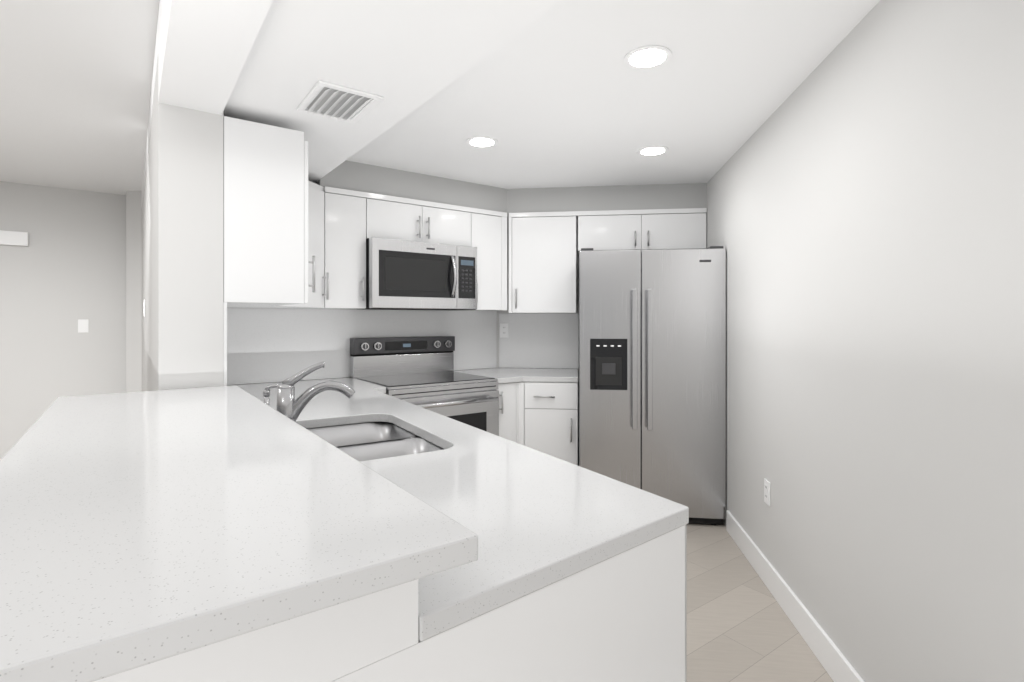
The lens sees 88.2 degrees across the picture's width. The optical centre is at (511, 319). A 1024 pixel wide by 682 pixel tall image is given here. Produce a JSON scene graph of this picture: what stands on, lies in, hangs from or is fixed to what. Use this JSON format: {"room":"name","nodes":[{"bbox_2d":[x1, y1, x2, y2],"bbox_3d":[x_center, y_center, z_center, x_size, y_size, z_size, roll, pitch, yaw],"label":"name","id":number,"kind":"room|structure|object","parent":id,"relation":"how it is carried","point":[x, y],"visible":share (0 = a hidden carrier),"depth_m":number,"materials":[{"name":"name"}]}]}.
{"room":"kitchen","nodes":[
{"label":"kitchen","id":0,"kind":"room"},
{"bbox_2d":[0,181,125,459],"bbox_3d":[-6.639,-0.046,2.711,7.744,2.700,0.100,0,0,-36],"label":"wall","id":1,"kind":"structure","parent":0,"point":[63,272],"depth_m":4.59,"materials":[{"name":"grey paint"}]},
{"bbox_2d":[0,230,28,245],"bbox_3d":[-4.239,-0.676,4.359,0.365,0.116,0.044,0,0,-36],"label":"box","id":2,"kind":"object","parent":1,"relation":"attached to","point":[14,238],"visible":0.98,"depth_m":4.40,"materials":[{"name":"white plastic"}]},
{"bbox_2d":[78,319,87,332],"bbox_3d":[-3.810,0.059,4.692,0.072,0.116,0.009,0,0,-36],"label":"light switch","id":3,"kind":"object","parent":1,"relation":"attached to","point":[82,325],"visible":1,"depth_m":4.69,"materials":[{"name":"white plastic"}]},
{"bbox_2d":[0,0,158,194],"bbox_3d":[-3.969,-1.206,-0.974,7.744,0.120,14.000,0,0,-36],"label":"ceiling","id":4,"kind":"structure","parent":0,"point":[75,82],"depth_m":2.66,"materials":[{"name":"white paint"}]},
{"bbox_2d":[142,63,222,390],"bbox_3d":[-2.303,0.054,3.509,0.212,2.500,3.694,0,0,-36],"label":"wall","id":5,"kind":"structure","parent":0,"point":[182,269],"depth_m":2.02,"materials":[{"name":"grey paint"}]},
{"bbox_2d":[223,116,314,305],"bbox_3d":[-1.165,-0.434,2.427,0.360,0.733,0.602,0,0,-36],"label":"upper cabinet","id":6,"kind":"object","parent":5,"relation":"attached to","point":[265,215],"visible":0.88,"depth_m":2.17,"materials":[{"name":"white wood"}]},
{"bbox_2d":[223,302,577,385],"bbox_3d":[-0.783,0.163,2.615,2.215,0.459,3.522,0,0,7],"label":"backsplash","id":7,"kind":"structure","parent":5,"relation":"attached to","point":[261,345],"depth_m":3.61,"materials":[{"name":"stone"}]},
{"bbox_2d":[500,323,508,337],"bbox_3d":[-0.063,0.090,4.283,0.072,0.116,0.009,0,0,7],"label":"outlet","id":8,"kind":"object","parent":7,"relation":"attached to","point":[504,330],"visible":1,"depth_m":4.28,"materials":[{"name":"white plastic"}]},
{"bbox_2d":[158,0,272,114],"bbox_3d":[1.067,-0.979,-1.150,0.206,0.355,7.806,0,0,-36],"label":"ceiling beam","id":9,"kind":"structure","parent":0,"point":[205,46],"depth_m":1.57,"materials":[{"name":"white paint"}]},
{"bbox_2d":[126,191,578,465],"bbox_3d":[-0.946,-0.046,4.461,5.030,2.700,0.100,0,0,7],"label":"wall","id":10,"kind":"structure","parent":0,"point":[133,294],"depth_m":4.71,"materials":[{"name":"grey paint"}]},
{"bbox_2d":[509,211,576,312],"bbox_3d":[0.245,-0.425,4.102,0.505,0.753,0.318,0,0,7],"label":"upper cabinet","id":11,"kind":"object","parent":10,"relation":"attached to","point":[542,262],"depth_m":3.94,"materials":[{"name":"white wood"}]},
{"bbox_2d":[577,208,706,255],"bbox_3d":[0.964,-0.655,4.014,0.919,0.293,0.318,0,0,7],"label":"upper cabinet","id":12,"kind":"object","parent":10,"relation":"attached to","point":[685,228],"depth_m":3.85,"materials":[{"name":"white wood"}]},
{"bbox_2d":[236,308,496,384],"bbox_3d":[-0.973,0.134,3.765,2.243,2.340,0.120,0,0,-36],"label":"wall","id":13,"kind":"structure","parent":0,"point":[377,309],"depth_m":4.05,"materials":[{"name":"grey paint"}]},
{"bbox_2d":[227,180,328,308],"bbox_3d":[-1.398,-0.434,3.006,0.660,0.733,0.606,0,0,-36],"label":"upper cabinet","id":14,"kind":"object","parent":13,"relation":"attached to","point":[315,225],"visible":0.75,"depth_m":3.09,"materials":[{"name":"white wood"}]},
{"bbox_2d":[316,186,506,310],"bbox_3d":[-0.664,-0.434,3.692,1.350,0.733,0.358,0,0,-36],"label":"upper cabinet","id":15,"kind":"object","parent":13,"relation":"attached to","point":[354,220],"visible":0.77,"depth_m":3.45,"materials":[{"name":"white wood"}]},
{"bbox_2d":[365,237,476,309],"bbox_3d":[-0.656,-0.288,3.630,0.768,0.442,0.464,0,0,-36],"label":"microwave","id":16,"kind":"object","parent":15,"relation":"attached to","point":[407,275],"visible":1,"depth_m":3.46,"materials":[{"name":"silver metal"}]},
{"bbox_2d":[223,0,562,182],"bbox_3d":[1.053,-0.921,-0.410,0.640,0.150,9.020,0,0,-36],"label":"ceiling","id":17,"kind":"structure","parent":0,"point":[403,58],"depth_m":1.69,"materials":[{"name":"white paint"}]},
{"bbox_2d":[296,80,383,123],"bbox_3d":[-0.678,-0.835,2.065,0.240,0.022,0.320,0,0,-36],"label":"ceiling vent","id":18,"kind":"object","parent":17,"relation":"in","point":[334,101],"visible":1,"depth_m":2.05,"materials":[{"name":"white plastic"}]},
{"bbox_2d":[316,161,506,212],"bbox_3d":[-0.685,-0.899,3.713,1.383,0.194,0.302,0,0,-36],"label":"wall","id":19,"kind":"structure","parent":0,"point":[355,176],"depth_m":3.54,"materials":[{"name":"grey paint"}]},
{"bbox_2d":[141,0,879,208],"bbox_3d":[2.544,-1.161,2.819,7.256,0.350,12.500,0,0,-36],"label":"ceiling","id":20,"kind":"structure","parent":0,"point":[561,94],"depth_m":2.33,"materials":[{"name":"white paint"}]},
{"bbox_2d":[466,136,497,147],"bbox_3d":[-0.167,-0.983,2.930,0.176,0.006,0.176,0,0,7],"label":"recessed light","id":21,"kind":"object","parent":20,"relation":"in","point":[481,141],"visible":1,"depth_m":2.92,"materials":[{"name":"white plastic"}]},
{"bbox_2d":[624,45,671,68],"bbox_3d":[0.510,-0.983,1.986,0.176,0.006,0.176,0,0,7],"label":"recessed light","id":22,"kind":"object","parent":20,"relation":"in","point":[649,57],"visible":1,"depth_m":1.98,"materials":[{"name":"white plastic"}]},
{"bbox_2d":[637,146,668,155],"bbox_3d":[0.823,-0.983,3.086,0.176,0.006,0.176,0,0,7],"label":"recessed light","id":23,"kind":"object","parent":20,"relation":"in","point":[652,150],"visible":1,"depth_m":3.07,"materials":[{"name":"white plastic"}]},
{"bbox_2d":[507,183,706,218],"bbox_3d":[0.704,-0.899,4.056,1.456,0.194,0.300,0,0,7],"label":"wall","id":24,"kind":"structure","parent":0,"point":[641,197],"depth_m":3.90,"materials":[{"name":"grey paint"}]},
{"bbox_2d":[687,523,833,681],"bbox_3d":[-4.338,1.329,1.467,11.030,0.050,7.850,0,0,7],"label":"floor","id":25,"kind":"structure","parent":0,"point":[741,627],"depth_m":2.25,"materials":[{"name":"beige tile"}]},
{"bbox_2d":[94,524,686,681],"bbox_3d":[-0.065,0.867,0.762,0.772,0.873,0.819,0,0,7],"label":"base cabinet","id":26,"kind":"object","parent":25,"relation":"on","point":[621,617],"depth_m":0.79,"materials":[{"name":"white wood"}]},
{"bbox_2d":[227,378,688,640],"bbox_3d":[-0.613,0.411,2.138,0.892,0.035,2.908,0,0,-36],"label":"countertop","id":27,"kind":"structure","parent":26,"relation":"on","point":[533,520],"depth_m":1.13,"materials":[{"name":"white stone"}]},
{"bbox_2d":[263,384,278,404],"bbox_3d":[-0.873,0.314,1.907,0.061,0.158,0.049,0,0,7],"label":"soap dispenser","id":28,"kind":"object","parent":27,"relation":"on","point":[266,392],"visible":0.58,"depth_m":1.90,"materials":[{"name":"silver metal"}]},
{"bbox_2d":[277,362,354,420],"bbox_3d":[-0.640,0.266,1.714,0.226,0.255,0.141,0,0,7],"label":"faucet","id":29,"kind":"object","parent":27,"relation":"on","point":[290,406],"visible":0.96,"depth_m":1.69,"materials":[{"name":"silver metal"}]},
{"bbox_2d":[307,422,443,461],"bbox_3d":[-0.528,0.536,1.821,0.477,0.210,0.748,0,0,-32],"label":"sink","id":30,"kind":"object","parent":27,"relation":"in","point":[366,441],"visible":0.12,"depth_m":2.09,"materials":[{"name":"silver metal"}]},
{"bbox_2d":[350,336,498,435],"bbox_3d":[-0.572,0.715,3.505,0.770,1.178,0.739,0,0,-36],"label":"range","id":31,"kind":"object","parent":25,"relation":"on","point":[419,371],"visible":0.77,"depth_m":3.52,"materials":[{"name":"silver metal"}]},
{"bbox_2d":[496,382,577,465],"bbox_3d":[-0.002,0.867,3.893,0.968,0.874,0.765,0,0,7],"label":"base cabinet","id":32,"kind":"object","parent":25,"relation":"on","point":[542,417],"visible":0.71,"depth_m":3.62,"materials":[{"name":"white wood"}]},
{"bbox_2d":[454,368,577,383],"bbox_3d":[-0.002,0.411,3.890,0.973,0.035,0.772,0,0,7],"label":"countertop","id":33,"kind":"structure","parent":32,"relation":"on","point":[506,375],"depth_m":3.77,"materials":[{"name":"white stone"}]},
{"bbox_2d":[579,246,725,524],"bbox_3d":[0.931,0.421,3.720,0.907,1.765,0.872,0,0,7],"label":"fridge","id":34,"kind":"object","parent":25,"relation":"on","point":[652,371],"visible":0.94,"depth_m":3.34,"materials":[{"name":"grey metal"}]},
{"bbox_2d":[706,0,1023,681],"bbox_3d":[1.056,-0.046,0.556,0.100,2.700,7.362,0,0,7],"label":"wall","id":35,"kind":"structure","parent":0,"point":[865,210],"depth_m":1.57,"materials":[{"name":"grey paint"}]},
{"bbox_2d":[764,478,769,505],"bbox_3d":[1.252,0.849,2.593,0.009,0.116,0.072,0,0,7],"label":"outlet","id":36,"kind":"object","parent":35,"relation":"attached to","point":[766,491],"visible":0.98,"depth_m":2.59,"materials":[{"name":"white plastic"}]},
{"bbox_2d":[726,510,863,681],"bbox_3d":[0.940,1.242,0.086,0.015,0.125,6.400,0,0,7],"label":"baseboard","id":37,"kind":"structure","parent":35,"relation":"attached to","point":[833,661],"depth_m":2.22,"materials":[{"name":"white wood"}]},
{"bbox_3d":[-0.821,0.799,1.251,1.490,1.011,1.574,0,0,7],"label":"wall","id":38,"kind":"structure","parent":0,"visible":0},
{"bbox_2d":[0,385,477,681],"bbox_3d":[-0.781,0.276,1.204,0.537,0.032,1.786,0,0,-36],"label":"bar","id":39,"kind":"object","parent":38,"relation":"on","point":[139,529],"visible":1,"depth_m":0.65,"materials":[{"name":"white stone"}]}
]}

